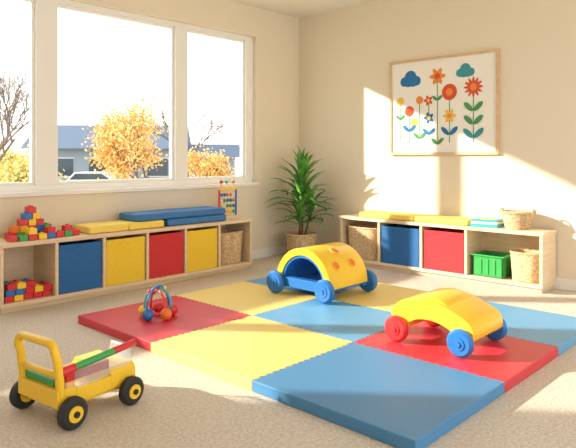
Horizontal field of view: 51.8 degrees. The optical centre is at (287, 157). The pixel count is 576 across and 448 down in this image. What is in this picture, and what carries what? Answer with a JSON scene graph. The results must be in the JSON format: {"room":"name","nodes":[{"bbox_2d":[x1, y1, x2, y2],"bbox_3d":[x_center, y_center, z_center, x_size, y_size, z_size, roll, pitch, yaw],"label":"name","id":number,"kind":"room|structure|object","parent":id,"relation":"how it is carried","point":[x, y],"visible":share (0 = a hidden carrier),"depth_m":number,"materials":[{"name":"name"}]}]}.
{"room":"children's room","nodes":[
{"label":"children's room","id":0,"kind":"room"},
{"bbox_2d":[0,0,298,249],"bbox_3d":[-2.388,-0.315,5.410,0.200,3.130,7.200,0,0,43],"label":"wall","id":1,"kind":"structure","parent":0,"point":[275,36],"depth_m":7.38,"materials":[{"name":"beige paint"}]},
{"bbox_2d":[0,0,252,192],"bbox_3d":[-2.457,-0.600,5.337,0.100,1.820,5.800,0,0,43],"label":"window","id":2,"kind":"structure","parent":1,"relation":"in","point":[43,14],"depth_m":6.03,"materials":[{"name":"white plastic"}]},
{"bbox_2d":[0,182,258,197],"bbox_3d":[-2.393,0.325,5.277,0.095,0.041,5.860,0,0,43],"label":"trim","id":3,"kind":"structure","parent":1,"relation":"attached to","point":[176,187],"depth_m":5.93,"materials":[{"name":"white"}]},
{"bbox_2d":[252,245,286,258],"bbox_3d":[-2.315,1.195,5.330,0.016,0.110,7.184,0,0,43],"label":"baseboard","id":4,"kind":"structure","parent":1,"relation":"attached to","point":[265,252],"depth_m":7.53,"materials":[{"name":"white"}]},
{"bbox_2d":[0,254,575,447],"bbox_3d":[0.529,1.300,2.673,8.200,0.100,7.600,0,0,43],"label":"floor","id":5,"kind":"structure","parent":0,"point":[180,405],"depth_m":2.98,"materials":[{"name":"carpet"}]},
{"bbox_2d":[9,331,143,430],"bbox_3d":[-1.059,1.042,2.983,0.478,0.414,0.490,0,0,36],"label":"cart","id":6,"kind":"object","parent":5,"relation":"on","point":[66,389],"visible":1,"depth_m":2.86,"materials":[{"name":"yellow plastic"}]},
{"bbox_2d":[0,217,252,313],"bbox_3d":[-1.500,0.968,5.852,0.450,0.565,2.760,0,0,43],"label":"storage shelf","id":7,"kind":"object","parent":5,"relation":"on","point":[37,260],"visible":0.5,"depth_m":5.29,"materials":[{"name":"brown wood"}]},
{"bbox_2d":[4,278,51,302],"bbox_3d":[-2.202,1.093,4.969,0.160,0.153,0.396,0,0,43],"label":"bricks","id":8,"kind":"object","parent":7,"relation":"in","point":[25,288],"visible":0.94,"depth_m":4.90,"materials":[{"name":"red plastic"}]},
{"bbox_2d":[4,205,51,238],"bbox_3d":[-2.223,0.547,5.118,0.090,0.274,0.404,0,0,43],"label":"pyramid","id":9,"kind":"object","parent":7,"relation":"on","point":[30,217],"visible":0.74,"depth_m":5.07,"materials":[{"name":"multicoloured plastic"}]},
{"bbox_2d":[6,224,79,241],"bbox_3d":[-2.094,0.631,5.096,0.182,0.105,0.668,0,0,36],"label":"bricks","id":10,"kind":"object","parent":7,"relation":"on","point":[67,230],"visible":1,"depth_m":5.03,"materials":[{"name":"red plastic"}]},
{"bbox_2d":[59,239,101,294],"bbox_3d":[-1.958,0.960,5.344,0.378,0.419,0.397,0,0,43],"label":"storage bin","id":11,"kind":"object","parent":7,"relation":"in","point":[80,260],"visible":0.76,"depth_m":5.21,"materials":[{"name":"blue fabric"}]},
{"bbox_2d":[73,220,163,233],"bbox_3d":[-1.612,0.649,5.696,0.320,0.070,0.800,0,0,43],"label":"floor cushion","id":12,"kind":"object","parent":7,"relation":"on","point":[118,225],"visible":0.88,"depth_m":5.55,"materials":[{"name":"yellow fabric"}]},
{"bbox_2d":[106,235,144,285],"bbox_3d":[-1.649,0.960,5.673,0.378,0.419,0.405,0,0,43],"label":"storage bin","id":13,"kind":"object","parent":7,"relation":"in","point":[125,255],"visible":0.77,"depth_m":5.55,"materials":[{"name":"yellow fabric"}]},
{"bbox_2d":[149,230,182,278],"bbox_3d":[-1.338,0.960,6.005,0.378,0.419,0.405,0,0,43],"label":"storage bin","id":14,"kind":"object","parent":7,"relation":"in","point":[165,247],"visible":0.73,"depth_m":5.88,"materials":[{"name":"red fabric"}]},
{"bbox_2d":[163,214,225,225],"bbox_3d":[-1.055,0.649,6.305,0.340,0.070,0.770,0,0,43],"label":"floor cushion","id":15,"kind":"object","parent":7,"relation":"on","point":[220,217],"visible":0.61,"depth_m":6.15,"materials":[{"name":"blue fabric"}]},
{"bbox_2d":[119,206,224,221],"bbox_3d":[-1.182,0.577,6.184,0.330,0.070,1.120,0,0,43],"label":"floor cushion","id":16,"kind":"object","parent":15,"relation":"on","point":[137,216],"visible":1,"depth_m":6.01,"materials":[{"name":"blue fabric"}]},
{"bbox_2d":[187,227,216,271],"bbox_3d":[-1.030,0.960,6.333,0.378,0.419,0.395,0,0,43],"label":"storage bin","id":17,"kind":"object","parent":7,"relation":"in","point":[201,241],"visible":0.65,"depth_m":6.21,"materials":[{"name":"yellow fabric"}]},
{"bbox_2d":[218,179,238,218],"bbox_3d":[-0.687,0.462,6.755,0.260,0.444,0.100,0,0,-41],"label":"abacus","id":18,"kind":"object","parent":7,"relation":"on","point":[235,215],"visible":0.89,"depth_m":6.74,"materials":[{"name":"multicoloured wood"}]},
{"bbox_2d":[221,229,242,264],"bbox_3d":[-0.727,0.994,6.669,0.362,0.351,0.392,0,0,43],"label":"wicker basket","id":19,"kind":"object","parent":7,"relation":"in","point":[231,239],"visible":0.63,"depth_m":6.55,"materials":[{"name":"beige wicker"}]},
{"bbox_2d":[285,231,317,252],"bbox_3d":[0.168,1.089,7.359,0.402,0.321,0.402,0,0,43],"label":"pot","id":20,"kind":"object","parent":5,"relation":"on","point":[295,239],"depth_m":7.22,"materials":[{"name":"wicker"}]},
{"bbox_2d":[266,144,338,252],"bbox_3d":[0.172,0.537,7.306,0.879,1.426,0.870,0,0,43],"label":"dracaena","id":21,"kind":"object","parent":5,"relation":"on","point":[295,239],"visible":0.87,"depth_m":7.28,"materials":[{"name":"plant"}]},
{"bbox_2d":[78,277,575,447],"bbox_3d":[0.339,1.218,4.407,2.910,0.061,2.530,0,0,43],"label":"play mat","id":22,"kind":"object","parent":5,"relation":"on","point":[336,361],"visible":0.74,"depth_m":3.68,"materials":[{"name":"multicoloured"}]},
{"bbox_2d":[138,285,177,320],"bbox_3d":[-0.964,1.065,4.415,0.288,0.242,0.295,0,0,43],"label":"toy","id":23,"kind":"object","parent":22,"relation":"on","point":[147,313],"visible":1,"depth_m":4.41,"materials":[{"name":"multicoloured plastic"}]},
{"bbox_2d":[267,242,377,303],"bbox_3d":[0.298,0.979,5.248,0.755,0.415,0.688,0,0,43],"label":"car","id":24,"kind":"object","parent":22,"relation":"on","point":[323,269],"visible":1,"depth_m":5.12,"materials":[{"name":"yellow plastic"}]},
{"bbox_2d":[385,288,506,357],"bbox_3d":[1.024,1.031,3.854,0.612,0.311,0.548,0,0,43],"label":"car","id":25,"kind":"object","parent":22,"relation":"on","point":[468,318],"visible":1,"depth_m":3.73,"materials":[{"name":"yellow plastic"}]},
{"bbox_2d":[339,214,556,293],"bbox_3d":[1.586,0.968,6.350,2.370,0.565,0.350,0,0,43],"label":"storage shelf","id":26,"kind":"object","parent":5,"relation":"on","point":[476,239],"visible":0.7,"depth_m":5.97,"materials":[{"name":"brown wood"}]},
{"bbox_2d":[347,224,377,260],"bbox_3d":[0.932,0.984,6.957,0.462,0.371,0.302,0,0,43],"label":"wicker basket","id":27,"kind":"object","parent":26,"relation":"in","point":[363,238],"visible":0.66,"depth_m":6.83,"materials":[{"name":"beige wicker"}]},
{"bbox_2d":[359,210,425,220],"bbox_3d":[1.185,0.654,6.733,0.720,0.060,0.300,0,0,43],"label":"floor cushion","id":28,"kind":"object","parent":26,"relation":"on","point":[402,216],"visible":0.83,"depth_m":6.65,"materials":[{"name":"yellow fabric"}]},
{"bbox_2d":[381,224,419,267],"bbox_3d":[1.322,0.965,6.592,0.477,0.409,0.298,0,0,43],"label":"storage bin","id":29,"kind":"object","parent":26,"relation":"in","point":[400,242],"visible":0.78,"depth_m":6.49,"materials":[{"name":"blue fabric"}]},
{"bbox_2d":[415,214,471,225],"bbox_3d":[1.681,0.654,6.268,0.620,0.060,0.300,0,0,43],"label":"floor cushion","id":30,"kind":"object","parent":26,"relation":"on","point":[440,219],"visible":0.77,"depth_m":6.18,"materials":[{"name":"yellow fabric"}]},
{"bbox_2d":[424,227,463,273],"bbox_3d":[1.704,0.965,6.234,0.449,0.409,0.298,0,0,43],"label":"storage bin","id":31,"kind":"object","parent":26,"relation":"in","point":[443,247],"visible":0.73,"depth_m":6.13,"materials":[{"name":"red fabric"}]},
{"bbox_2d":[470,217,504,227],"bbox_3d":[2.006,0.645,5.949,0.280,0.078,0.240,0,0,40],"label":"picture books","id":32,"kind":"object","parent":26,"relation":"on","point":[479,221],"visible":0.84,"depth_m":5.87,"materials":[{"name":"teal paper"}]},
{"bbox_2d":[471,250,511,278],"bbox_3d":[2.046,1.062,5.912,0.330,0.215,0.290,0,0,43],"label":"plastic storage bin","id":33,"kind":"object","parent":26,"relation":"in","point":[492,264],"visible":0.84,"depth_m":5.82,"materials":[{"name":"green plastic"}]},
{"bbox_2d":[499,207,536,229],"bbox_3d":[2.228,0.585,5.755,0.330,0.198,0.292,0,0,43],"label":"wicker basket","id":34,"kind":"object","parent":26,"relation":"on","point":[512,219],"visible":1,"depth_m":5.66,"materials":[{"name":"beige wicker"}]},
{"bbox_2d":[509,248,538,282],"bbox_3d":[2.304,1.028,5.676,0.312,0.281,0.302,0,0,43],"label":"wicker basket","id":35,"kind":"object","parent":26,"relation":"in","point":[524,261],"visible":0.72,"depth_m":5.58,"materials":[{"name":"beige wicker"}]},
{"bbox_2d":[231,0,379,17],"bbox_3d":[0.529,-1.955,2.673,8.200,0.150,7.600,0,0,43],"label":"ceiling","id":36,"kind":"structure","parent":0,"point":[295,8],"depth_m":7.31,"materials":[{"name":"white paint"}]},
{"bbox_2d":[299,0,575,278],"bbox_3d":[3.061,-0.315,5.371,8.200,3.130,0.200,0,0,43],"label":"wall","id":37,"kind":"structure","parent":0,"point":[345,54],"depth_m":6.52,"materials":[{"name":"beige paint"}]},
{"bbox_2d":[389,49,499,154],"bbox_3d":[1.676,-0.576,6.506,1.313,1.082,0.032,0,0,43],"label":"art","id":38,"kind":"object","parent":37,"relation":"attached to","point":[446,104],"visible":1,"depth_m":6.45,"materials":[{"name":"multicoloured paper"}]},
{"bbox_2d":[554,277,575,290],"bbox_3d":[3.060,1.195,5.224,8.000,0.110,0.016,0,0,43],"label":"baseboard","id":39,"kind":"structure","parent":37,"relation":"attached to","point":[561,283],"depth_m":5.62,"materials":[{"name":"white"}]},
{"label":"outside","id":40,"kind":"structure","parent":0,"visible":0},
{"bbox_2d":[235,167,239,175],"bbox_3d":[-37.209,2.350,63.586,129.400,0.200,150.000,0,0,43],"label":"ground","id":41,"kind":"structure","parent":40,"point":[237,169],"depth_m":98.84,"materials":[{"name":"white"}]},
{"bbox_2d":[0,61,28,161],"bbox_3d":[-11.460,-0.861,24.570,5.770,6.252,4.253,0,0,43],"label":"bare tree","id":42,"kind":"object","parent":41,"relation":"on","point":[8,119],"visible":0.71,"depth_m":23.96,"materials":[{"name":"brown plant"}]},
{"bbox_2d":[0,146,28,177],"bbox_3d":[-14.733,0.797,31.750,2.611,2.923,3.100,0,0,-23],"label":"autumn tree","id":43,"kind":"object","parent":41,"relation":"on","point":[10,157],"visible":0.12,"depth_m":31.32,"materials":[{"name":"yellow plant"}]},
{"bbox_2d":[0,144,66,182],"bbox_3d":[-7.471,0.928,16.991,2.186,2.649,2.659,0,0,-28],"label":"autumn tree","id":44,"kind":"object","parent":41,"relation":"on","point":[20,174],"visible":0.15,"depth_m":16.44,"materials":[{"name":"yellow plant"}]},
{"bbox_2d":[67,172,119,180],"bbox_3d":[-12.005,1.549,36.373,4.200,1.398,1.800,0,0,0],"label":"parked car","id":45,"kind":"object","parent":41,"relation":"on","point":[75,176],"visible":0.24,"depth_m":35.52,"materials":[{"name":"grey paint"}]},
{"bbox_2d":[81,95,168,179],"bbox_3d":[-5.994,-0.043,21.886,3.112,4.596,4.255,0,0,-18],"label":"autumn tree","id":46,"kind":"object","parent":41,"relation":"on","point":[118,136],"visible":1,"depth_m":21.27,"materials":[{"name":"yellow plant"}]},
{"bbox_2d":[20,125,239,180],"bbox_3d":[-11.091,-0.100,44.466,14.900,4.700,7.200,0,0,-4],"label":"neighbouring house","id":47,"kind":"structure","parent":41,"relation":"on","point":[71,154],"depth_m":41.56,"materials":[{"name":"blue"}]},
{"bbox_2d":[147,100,234,176],"bbox_3d":[-6.191,-0.661,35.475,5.421,5.826,4.770,0,0,11],"label":"bare tree","id":48,"kind":"object","parent":41,"relation":"on","point":[163,114],"visible":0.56,"depth_m":35.58,"materials":[{"name":"brown plant"}]},
{"bbox_2d":[188,144,237,176],"bbox_3d":[-4.097,0.783,29.125,3.538,2.938,2.467,0,0,43],"label":"autumn tree","id":49,"kind":"object","parent":41,"relation":"on","point":[210,167],"visible":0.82,"depth_m":28.78,"materials":[{"name":"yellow plant"}]}
]}

